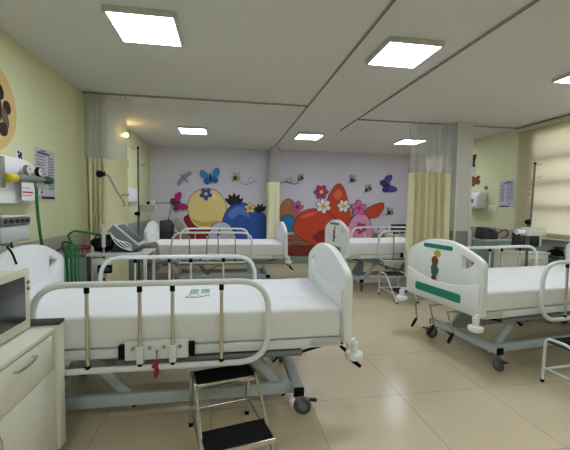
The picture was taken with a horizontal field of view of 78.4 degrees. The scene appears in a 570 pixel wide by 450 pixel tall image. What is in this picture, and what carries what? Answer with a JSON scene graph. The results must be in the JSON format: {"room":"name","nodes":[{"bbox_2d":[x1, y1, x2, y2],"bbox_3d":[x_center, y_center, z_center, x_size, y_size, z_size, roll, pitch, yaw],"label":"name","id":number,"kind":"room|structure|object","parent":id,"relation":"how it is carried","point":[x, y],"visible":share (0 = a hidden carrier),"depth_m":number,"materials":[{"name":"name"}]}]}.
{"room":"hospital room","nodes":[
{"label":"hospital room","id":0,"kind":"room"},
{"bbox_2d":[0,29,150,281],"bbox_3d":[-2.089,-0.122,2.367,0.150,2.540,10.157,0,3,-9],"label":"wall","id":1,"kind":"structure","parent":0,"point":[49,109],"depth_m":3.31,"materials":[{"name":"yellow paint"}]},
{"bbox_2d":[0,69,16,149],"bbox_3d":[-2.007,-0.823,2.374,0.009,0.620,0.620,0,3,-9],"label":"sticker","id":2,"kind":"object","parent":1,"relation":"attached to","point":[8,116],"visible":1,"depth_m":2.55,"materials":[{"name":"paint"}]},
{"bbox_2d":[0,215,30,245],"bbox_3d":[-1.873,0.096,2.286,0.249,0.318,0.338,0,3,-9],"label":"electrical outlet panel","id":3,"kind":"object","parent":1,"relation":"attached to","point":[13,228],"visible":0.96,"depth_m":2.28,"materials":[{"name":"grey plastic"}]},
{"bbox_2d":[14,148,23,159],"bbox_3d":[-2.067,-0.544,2.722,0.005,0.085,0.125,0,3,-9],"label":"notice","id":4,"kind":"object","parent":1,"relation":"attached to","point":[18,153],"visible":0.78,"depth_m":2.72,"materials":[{"name":"white paper"}]},
{"bbox_2d":[0,154,42,203],"bbox_3d":[-1.982,-0.318,2.416,0.076,0.337,1.040,0,3,-9],"label":"console","id":5,"kind":"object","parent":1,"relation":"attached to","point":[12,194],"visible":0.51,"depth_m":2.54,"materials":[{"name":"white plastic"}]},
{"bbox_2d":[0,156,54,187],"bbox_3d":[-1.939,-0.371,2.647,0.075,0.210,0.688,0,3,-9],"label":"gas manifold","id":6,"kind":"object","parent":5,"relation":"attached to","point":[4,177],"visible":1,"depth_m":2.58,"materials":[{"name":"grey plastic"}]},
{"bbox_2d":[21,182,33,200],"bbox_3d":[-1.925,-0.252,2.617,0.004,0.135,0.160,0,3,-9],"label":"card","id":7,"kind":"object","parent":6,"relation":"hanging from","point":[27,189],"visible":1,"depth_m":2.61,"materials":[{"name":"white paper"}]},
{"bbox_2d":[35,187,49,263],"bbox_3d":[-1.949,0.064,2.893,0.027,0.737,0.284,1,3,3],"label":"hose","id":8,"kind":"object","parent":6,"relation":"hanging from","point":[36,188],"visible":0.5,"depth_m":2.75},
{"bbox_2d":[34,146,54,199],"bbox_3d":[-2.131,-0.446,3.105,0.005,0.445,0.340,0,3,-9],"label":"notice","id":9,"kind":"object","parent":1,"relation":"attached to","point":[44,159],"visible":0.74,"depth_m":3.12,"materials":[{"name":"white paper"}]},
{"bbox_2d":[0,220,150,253],"bbox_3d":[-2.015,0.240,2.400,0.008,0.155,10.157,0,3,-9],"label":"trim","id":10,"kind":"structure","parent":1,"relation":"attached to","point":[54,243],"depth_m":3.47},
{"bbox_2d":[128,188,139,201],"bbox_3d":[-2.527,-0.488,5.722,0.076,0.220,0.950,0,3,-9],"label":"console","id":11,"kind":"object","parent":1,"relation":"attached to","point":[133,193],"visible":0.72,"depth_m":5.75,"materials":[{"name":"white plastic"}]},
{"bbox_2d":[129,270,140,280],"bbox_3d":[-2.023,1.106,2.440,0.012,0.080,10.145,0,3,-9],"label":"baseboard","id":12,"kind":"structure","parent":1,"relation":"attached to","point":[131,278],"depth_m":5.95,"materials":[{"name":"grey"}]},
{"bbox_2d":[150,145,415,239],"bbox_3d":[0.117,-0.395,7.947,6.320,2.540,0.150,0,3,-9],"label":"wall","id":13,"kind":"structure","parent":0,"point":[329,169],"depth_m":7.79,"materials":[{"name":"paint"}]},
{"bbox_2d":[162,256,383,265],"bbox_3d":[0.116,0.790,7.931,6.018,0.175,0.012,0,3,-9],"label":"baseboard","id":14,"kind":"structure","parent":13,"relation":"attached to","point":[295,259],"depth_m":7.90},
{"bbox_2d":[170,168,396,255],"bbox_3d":[0.306,-0.261,7.871,5.572,1.934,0.076,0,3,-9],"label":"wall mural","id":15,"kind":"object","parent":13,"relation":"attached to","point":[206,207],"visible":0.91,"depth_m":7.85,"materials":[{"name":"paint"}]},
{"bbox_2d":[0,0,569,155],"bbox_3d":[0.971,-1.440,2.799,6.320,0.120,10.457,0,3,-9],"label":"ceiling","id":16,"kind":"structure","parent":0,"point":[265,51],"depth_m":3.12,"materials":[{"name":"paint"}]},
{"bbox_2d":[101,4,183,47],"bbox_3d":[-0.959,-1.366,2.425,0.450,0.036,0.450,0,3,-9],"label":"recessed light","id":17,"kind":"object","parent":16,"relation":"in","point":[133,25],"visible":1,"depth_m":2.36,"materials":[{"name":"grey plastic"}]},
{"bbox_2d":[106,12,180,45],"bbox_3d":[-0.959,-1.357,2.426,0.408,0.014,0.408,0,3,-9],"label":"diffuser","id":18,"kind":"object","parent":17,"relation":"attached to","point":[133,28],"depth_m":2.40,"materials":[{"name":"white plastic"}]},
{"bbox_2d":[177,126,207,134],"bbox_3d":[-1.504,-1.549,5.725,0.450,0.036,0.450,0,3,-9],"label":"recessed light","id":19,"kind":"object","parent":16,"relation":"in","point":[182,129],"visible":1,"depth_m":5.65,"materials":[{"name":"grey plastic"}]},
{"bbox_2d":[179,128,205,133],"bbox_3d":[-1.504,-1.540,5.726,0.408,0.014,0.408,0,3,-9],"label":"diffuser","id":20,"kind":"object","parent":19,"relation":"attached to","point":[182,130],"depth_m":5.67,"materials":[{"name":"white plastic"}]},
{"bbox_2d":[82,92,306,106],"bbox_3d":[-0.989,-1.463,4.080,2.550,0.018,0.018,0,3,-9],"label":"track","id":21,"kind":"object","parent":16,"relation":"attached to","point":[82,92],"visible":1,"depth_m":4.06,"materials":[{"name":"metal"}]},
{"bbox_2d":[83,93,128,280],"bbox_3d":[-2.028,-0.345,3.971,0.438,2.215,0.151,0,3,-9],"label":"privacy curtain","id":22,"kind":"object","parent":21,"relation":"hanging from","point":[105,118],"visible":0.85,"depth_m":3.97,"materials":[{"name":"yellow fabric"}]},
{"bbox_2d":[293,132,323,139],"bbox_3d":[0.409,-1.545,6.082,0.450,0.036,0.450,0,3,-9],"label":"recessed light","id":23,"kind":"object","parent":16,"relation":"in","point":[300,135],"visible":1,"depth_m":6.01,"materials":[{"name":"grey plastic"}]},
{"bbox_2d":[295,134,322,139],"bbox_3d":[0.408,-1.536,6.082,0.408,0.014,0.408,0,3,-9],"label":"diffuser","id":24,"kind":"object","parent":23,"relation":"attached to","point":[298,136],"depth_m":6.03,"materials":[{"name":"white plastic"}]},
{"bbox_2d":[272,0,395,149],"bbox_3d":[0.471,-1.396,3.157,0.018,0.018,9.220,0,3,-9],"label":"track","id":25,"kind":"object","parent":16,"relation":"attached to","point":[392,2],"visible":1,"depth_m":2.83,"materials":[{"name":"metal"}]},
{"bbox_2d":[266,148,279,238],"bbox_3d":[-0.258,-0.516,7.551,0.292,2.215,0.390,0,3,-9],"label":"privacy curtain","id":26,"kind":"object","parent":25,"relation":"hanging from","point":[272,188],"visible":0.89,"depth_m":7.40,"materials":[{"name":"yellow fabric"}]},
{"bbox_2d":[358,119,450,124],"bbox_3d":[1.739,-1.481,5.037,1.435,0.018,0.018,0,3,-9],"label":"track","id":27,"kind":"object","parent":16,"relation":"attached to","point":[358,119],"visible":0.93,"depth_m":5.02,"materials":[{"name":"metal"}]},
{"bbox_2d":[404,124,450,274],"bbox_3d":[2.124,-0.359,5.164,0.597,2.215,0.223,0,3,-9],"label":"privacy curtain","id":28,"kind":"object","parent":27,"relation":"hanging from","point":[428,194],"visible":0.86,"depth_m":5.13,"materials":[{"name":"yellow fabric"}]},
{"bbox_2d":[366,36,444,68],"bbox_3d":[0.938,-1.362,2.784,0.450,0.036,0.450,0,3,-9],"label":"recessed light","id":29,"kind":"object","parent":16,"relation":"in","point":[394,52],"visible":1,"depth_m":2.72,"materials":[{"name":"grey plastic"}]},
{"bbox_2d":[393,138,427,144],"bbox_3d":[2.305,-1.541,6.446,0.450,0.036,0.450,0,3,-9],"label":"recessed light","id":30,"kind":"object","parent":16,"relation":"in","point":[406,141],"visible":1,"depth_m":6.36,"materials":[{"name":"grey plastic"}]},
{"bbox_2d":[395,140,423,144],"bbox_3d":[2.305,-1.532,6.447,0.408,0.014,0.408,0,3,-9],"label":"diffuser","id":31,"kind":"object","parent":30,"relation":"attached to","point":[406,142],"depth_m":6.46,"materials":[{"name":"white plastic"}]},
{"bbox_2d":[340,0,539,130],"bbox_3d":[1.466,-1.332,2.198,0.018,0.018,7.000,0,3,-9],"label":"track","id":32,"kind":"object","parent":16,"relation":"attached to","point":[534,1],"visible":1,"depth_m":2.72,"materials":[{"name":"metal"}]},
{"bbox_2d":[474,125,517,128],"bbox_3d":[3.143,-1.476,5.269,0.910,0.018,0.018,0,3,-9],"label":"track","id":33,"kind":"object","parent":16,"relation":"attached to","point":[474,125],"visible":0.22,"depth_m":5.26,"materials":[{"name":"metal"}]},
{"bbox_2d":[552,72,569,83],"bbox_3d":[2.789,-1.359,3.146,0.450,0.036,0.450,0,3,-9],"label":"recessed light","id":34,"kind":"object","parent":16,"relation":"in","point":[565,78],"visible":1,"depth_m":3.27,"materials":[{"name":"grey plastic"}]},
{"bbox_2d":[557,77,569,82],"bbox_3d":[2.789,-1.349,3.146,0.408,0.014,0.408,0,3,-9],"label":"diffuser","id":35,"kind":"object","parent":34,"relation":"attached to","point":[559,79],"depth_m":3.26,"materials":[{"name":"white plastic"}]},
{"bbox_2d":[56,262,569,449],"bbox_3d":[0.939,1.216,2.942,6.320,0.120,10.457,0,3,-9],"label":"floor","id":36,"kind":"structure","parent":0,"point":[411,389],"depth_m":2.41,"materials":[{"name":"ceramic"}]},
{"bbox_2d":[0,318,65,449],"bbox_3d":[-1.304,0.849,1.414,0.513,0.722,0.698,0,3,-9],"label":"base cabinet","id":37,"kind":"object","parent":36,"relation":"on","point":[32,372],"visible":0.98,"depth_m":1.55,"materials":[{"name":"beige laminate"}]},
{"bbox_2d":[0,268,29,344],"bbox_3d":[-1.313,0.364,1.399,0.288,0.295,0.547,0,3,-9],"label":"patient monitor","id":38,"kind":"object","parent":37,"relation":"on","point":[14,285],"visible":1,"depth_m":1.54,"materials":[{"name":"beige plastic"}]},
{"bbox_2d":[86,170,155,281],"bbox_3d":[-1.583,0.294,3.407,0.554,1.609,0.465,0,3,-9],"label":"equipment cart","id":39,"kind":"object","parent":36,"relation":"on","point":[97,262],"visible":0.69,"depth_m":3.23,"materials":[{"name":"grey plastic"}]},
{"bbox_2d":[60,245,90,257],"bbox_3d":[-1.954,0.247,3.264,0.248,0.100,0.248,0,3,-9],"label":"basket","id":40,"kind":"object","parent":39,"relation":"attached to","point":[84,247],"visible":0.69,"depth_m":3.23,"materials":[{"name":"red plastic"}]},
{"bbox_2d":[56,230,100,281],"bbox_3d":[-1.904,0.364,3.191,0.371,0.624,0.274,0,3,-9],"label":"hoses","id":41,"kind":"object","parent":40,"relation":"hanging from","point":[71,243],"visible":0.67,"depth_m":3.10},
{"bbox_2d":[90,234,114,251],"bbox_3d":[-1.780,0.164,3.473,0.194,0.171,0.357,0,3,-9],"label":"equipment bag","id":42,"kind":"object","parent":39,"relation":"on","point":[96,243],"visible":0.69,"depth_m":3.34,"materials":[{"name":"black fabric"}]},
{"bbox_2d":[86,248,155,256],"bbox_3d":[-1.586,0.268,3.428,0.530,0.024,0.420,0,3,-9],"label":"shelf","id":43,"kind":"object","parent":39,"relation":"attached to","point":[146,251],"depth_m":3.26,"materials":[{"name":"grey plastic"}]},
{"bbox_2d":[108,222,145,251],"bbox_3d":[-1.549,0.118,3.436,0.285,0.273,0.320,0,3,-9],"label":"patient monitor","id":44,"kind":"object","parent":39,"relation":"on","point":[126,239],"visible":1,"depth_m":3.32,"materials":[{"name":"grey plastic"}]},
{"bbox_2d":[130,147,144,279],"bbox_3d":[-2.092,-0.051,4.993,0.409,2.116,0.400,0,3,-9],"label":"stand","id":45,"kind":"object","parent":36,"relation":"on","point":[137,213],"visible":0.4,"depth_m":4.96,"materials":[{"name":"metal"}]},
{"bbox_2d":[139,200,156,211],"bbox_3d":[-1.958,-0.274,4.990,0.228,0.165,0.120,0,3,-9],"label":"pump","id":46,"kind":"object","parent":45,"relation":"attached to","point":[152,207],"visible":1,"depth_m":4.94,"materials":[{"name":"grey plastic"}]},
{"bbox_2d":[140,242,181,279],"bbox_3d":[-1.640,0.635,4.637,0.480,0.795,0.550,0,3,-9],"label":"chair","id":47,"kind":"object","parent":36,"relation":"on","point":[161,272],"visible":0.42,"depth_m":4.41,"materials":[{"name":"brown plastic"}]},
{"bbox_2d":[147,201,190,238],"bbox_3d":[-2.256,0.227,6.827,0.795,1.360,0.440,0,3,-9],"label":"ventilator","id":48,"kind":"object","parent":36,"relation":"on","point":[166,226],"visible":0.72,"depth_m":6.67,"materials":[{"name":"grey plastic"}]},
{"bbox_2d":[0,243,362,414],"bbox_3d":[-0.643,0.648,2.405,2.262,1.032,1.026,0,3,-9],"label":"hospital bed","id":49,"kind":"object","parent":36,"relation":"on","point":[143,325],"visible":0.88,"depth_m":2.08,"materials":[{"name":"white plastic"}]},
{"bbox_2d":[6,243,17,264],"bbox_3d":[-1.634,0.169,2.082,0.044,0.106,0.262,-2,4,-42],"label":"power cable","id":50,"kind":"object","parent":49,"relation":"hanging from","point":[11,244],"visible":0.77,"depth_m":2.02,"materials":[{"name":"black rubber"}]},
{"bbox_2d":[185,289,209,297],"bbox_3d":[-0.592,0.469,2.404,0.160,0.005,0.232,0,3,-9],"label":"print","id":51,"kind":"object","parent":49,"relation":"on","point":[189,293],"depth_m":2.40,"materials":[{"name":"paint"}]},
{"bbox_2d":[140,221,293,279],"bbox_3d":[-1.086,0.454,5.916,2.422,1.032,1.022,0,3,-9],"label":"hospital bed","id":52,"kind":"object","parent":36,"relation":"on","point":[274,249],"visible":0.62,"depth_m":5.60,"materials":[{"name":"white plastic"}]},
{"bbox_2d":[189,363,275,449],"bbox_3d":[-0.293,1.024,1.862,0.367,0.357,0.571,-1,3,-22],"label":"step stool","id":53,"kind":"object","parent":36,"relation":"on","point":[252,434],"visible":0.94,"depth_m":1.83,"materials":[{"name":"black rubber"}]},
{"bbox_2d":[384,233,405,269],"bbox_3d":[2.366,0.561,7.259,0.470,0.760,0.448,0,3,-9],"label":"base cabinet","id":54,"kind":"object","parent":36,"relation":"on","point":[397,265],"visible":0.21,"depth_m":7.07,"materials":[{"name":"beige laminate"}]},
{"bbox_2d":[391,224,405,233],"bbox_3d":[2.355,0.082,7.213,0.300,0.200,0.164,0,3,-9],"label":"patient monitor","id":55,"kind":"object","parent":54,"relation":"on","point":[391,224],"visible":0.35,"depth_m":7.14,"materials":[{"name":"grey plastic"}]},
{"bbox_2d":[325,220,471,290],"bbox_3d":[1.839,0.459,5.934,2.422,1.092,1.022,0,3,-13],"label":"hospital bed","id":56,"kind":"object","parent":36,"relation":"on","point":[364,248],"visible":0.39,"depth_m":5.46,"materials":[{"name":"white plastic"}]},
{"bbox_2d":[378,271,418,303],"bbox_3d":[1.618,0.879,5.009,0.337,0.357,0.571,0,3,-11],"label":"step stool","id":57,"kind":"object","parent":36,"relation":"on","point":[399,273],"visible":0.89,"depth_m":5.09,"materials":[{"name":"white metal"}]},
{"bbox_2d":[396,239,569,371],"bbox_3d":[2.386,0.632,3.381,2.522,1.032,1.022,0,3,-17],"label":"hospital bed","id":58,"kind":"object","parent":36,"relation":"on","point":[437,272],"visible":1,"depth_m":2.92,"materials":[{"name":"white plastic"}]},
{"bbox_2d":[471,238,511,265],"bbox_3d":[2.950,0.633,5.009,0.452,0.872,0.300,0,3,-9],"label":"trolley","id":59,"kind":"object","parent":36,"relation":"on","point":[472,239],"visible":0.19,"depth_m":4.87,"materials":[{"name":"grey metal"}]},
{"bbox_2d":[471,238,510,241],"bbox_3d":[2.956,0.209,4.986,0.440,0.024,0.300,0,3,-9],"label":"shelf","id":60,"kind":"object","parent":59,"relation":"attached to","point":[499,239],"depth_m":4.87,"materials":[{"name":"grey plastic"}]},
{"bbox_2d":[475,227,508,239],"bbox_3d":[2.922,0.113,4.945,0.380,0.170,0.200,0,3,-9],"label":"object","id":61,"kind":"object","parent":59,"relation":"on","point":[483,233],"visible":1,"depth_m":4.87,"materials":[{"name":"grey plastic"}]},
{"bbox_2d":[493,249,550,267],"bbox_3d":[3.082,0.714,4.583,0.450,0.758,0.471,0,3,-9],"label":"base cabinet","id":62,"kind":"object","parent":36,"relation":"on","point":[510,256],"visible":0.21,"depth_m":4.41,"materials":[{"name":"beige laminate"}]},
{"bbox_2d":[511,232,541,250],"bbox_3d":[3.161,0.210,4.572,0.320,0.250,0.164,0,3,-9],"label":"patient monitor","id":63,"kind":"object","parent":62,"relation":"on","point":[535,241],"visible":0.45,"depth_m":4.50,"materials":[{"name":"grey plastic"}]},
{"bbox_2d":[524,162,542,321],"bbox_3d":[2.868,0.188,4.148,0.337,1.851,0.329,0,3,-9],"label":"stand","id":64,"kind":"object","parent":36,"relation":"on","point":[528,222],"visible":0.47,"depth_m":4.11,"materials":[{"name":"metal"}]},
{"bbox_2d":[514,227,545,235],"bbox_3d":[2.820,0.075,4.046,0.345,0.095,0.134,0,3,-9],"label":"pump","id":65,"kind":"object","parent":64,"relation":"attached to","point":[525,231],"visible":1,"depth_m":4.00,"materials":[{"name":"grey plastic"}]},
{"bbox_2d":[540,337,569,381],"bbox_3d":[2.180,1.025,2.410,0.377,0.357,0.571,0,3,-13],"label":"step stool","id":66,"kind":"object","parent":36,"relation":"on","point":[563,342],"visible":1,"depth_m":2.60,"materials":[{"name":"white metal"}]},
{"bbox_2d":[546,246,565,263],"bbox_3d":[3.508,0.686,4.576,0.330,0.826,0.480,0,3,-9],"label":"side table","id":67,"kind":"object","parent":36,"relation":"on","point":[549,256],"depth_m":4.47,"materials":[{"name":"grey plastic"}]},
{"bbox_2d":[442,122,472,268],"bbox_3d":[2.554,-0.221,5.261,0.230,2.540,0.360,0,3,-9],"label":"column","id":68,"kind":"structure","parent":0,"point":[450,132],"depth_m":5.09,"materials":[{"name":"paint"}]},
{"bbox_2d":[453,122,459,240],"bbox_3d":[2.469,-0.211,5.067,0.024,2.538,0.020,0,3,-9],"label":"trim","id":69,"kind":"structure","parent":68,"relation":"attached to","point":[458,124],"depth_m":5.04,"materials":[{"name":"grey metal"}]},
{"bbox_2d":[467,122,473,268],"bbox_3d":[2.696,-0.210,5.105,0.024,2.538,0.020,0,3,-9],"label":"trim","id":70,"kind":"structure","parent":68,"relation":"attached to","point":[473,122],"depth_m":5.08,"materials":[{"name":"grey metal"}]},
{"bbox_2d":[416,129,565,267],"bbox_3d":[3.999,-0.102,3.373,0.150,2.540,10.157,0,3,-9],"label":"wall","id":71,"kind":"structure","parent":0,"point":[496,157],"depth_m":5.86,"materials":[{"name":"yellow paint"}]},
{"bbox_2d":[421,149,442,172],"bbox_3d":[3.251,-0.751,7.245,0.063,1.647,1.620,0,3,-9],"label":"roller blind","id":72,"kind":"object","parent":71,"relation":"attached to","point":[433,159],"visible":0.23,"depth_m":7.56,"materials":[{"name":"fabric"}]},
{"bbox_2d":[472,154,476,175],"bbox_3d":[3.429,-1.085,6.353,0.006,0.390,0.140,0,3,-9],"label":"sticker","id":73,"kind":"object","parent":71,"relation":"attached to","point":[474,156],"visible":0.66,"depth_m":6.33,"materials":[{"name":"paper"}]},
{"bbox_2d":[472,176,480,186],"bbox_3d":[3.435,-0.793,6.319,0.004,0.210,0.280,0,3,-9],"label":"sticker","id":74,"kind":"object","parent":71,"relation":"attached to","point":[475,180],"visible":0.77,"depth_m":6.30,"materials":[{"name":"paint"}]},
{"bbox_2d":[471,192,486,208],"bbox_3d":[3.349,-0.436,6.193,0.213,0.290,0.380,0,3,-9],"label":"soap dispenser","id":75,"kind":"object","parent":71,"relation":"attached to","point":[478,199],"visible":0.63,"depth_m":6.01,"materials":[{"name":"white plastic"}]},
{"bbox_2d":[499,180,514,206],"bbox_3d":[3.552,-0.497,5.604,0.005,0.430,0.300,0,3,-9],"label":"notice","id":76,"kind":"object","parent":71,"relation":"attached to","point":[506,192],"visible":1,"depth_m":5.60,"materials":[{"name":"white paper"}]},
{"bbox_2d":[470,226,569,247],"bbox_3d":[3.916,0.280,3.381,0.008,0.175,10.157,0,3,-9],"label":"trim","id":77,"kind":"structure","parent":71,"relation":"attached to","point":[503,233],"depth_m":5.50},
{"bbox_2d":[514,115,569,241],"bbox_3d":[3.798,-0.567,3.930,0.063,1.647,2.990,0,3,-9],"label":"roller blind","id":78,"kind":"object","parent":71,"relation":"attached to","point":[547,143],"visible":0.82,"depth_m":4.88,"materials":[{"name":"fabric"}]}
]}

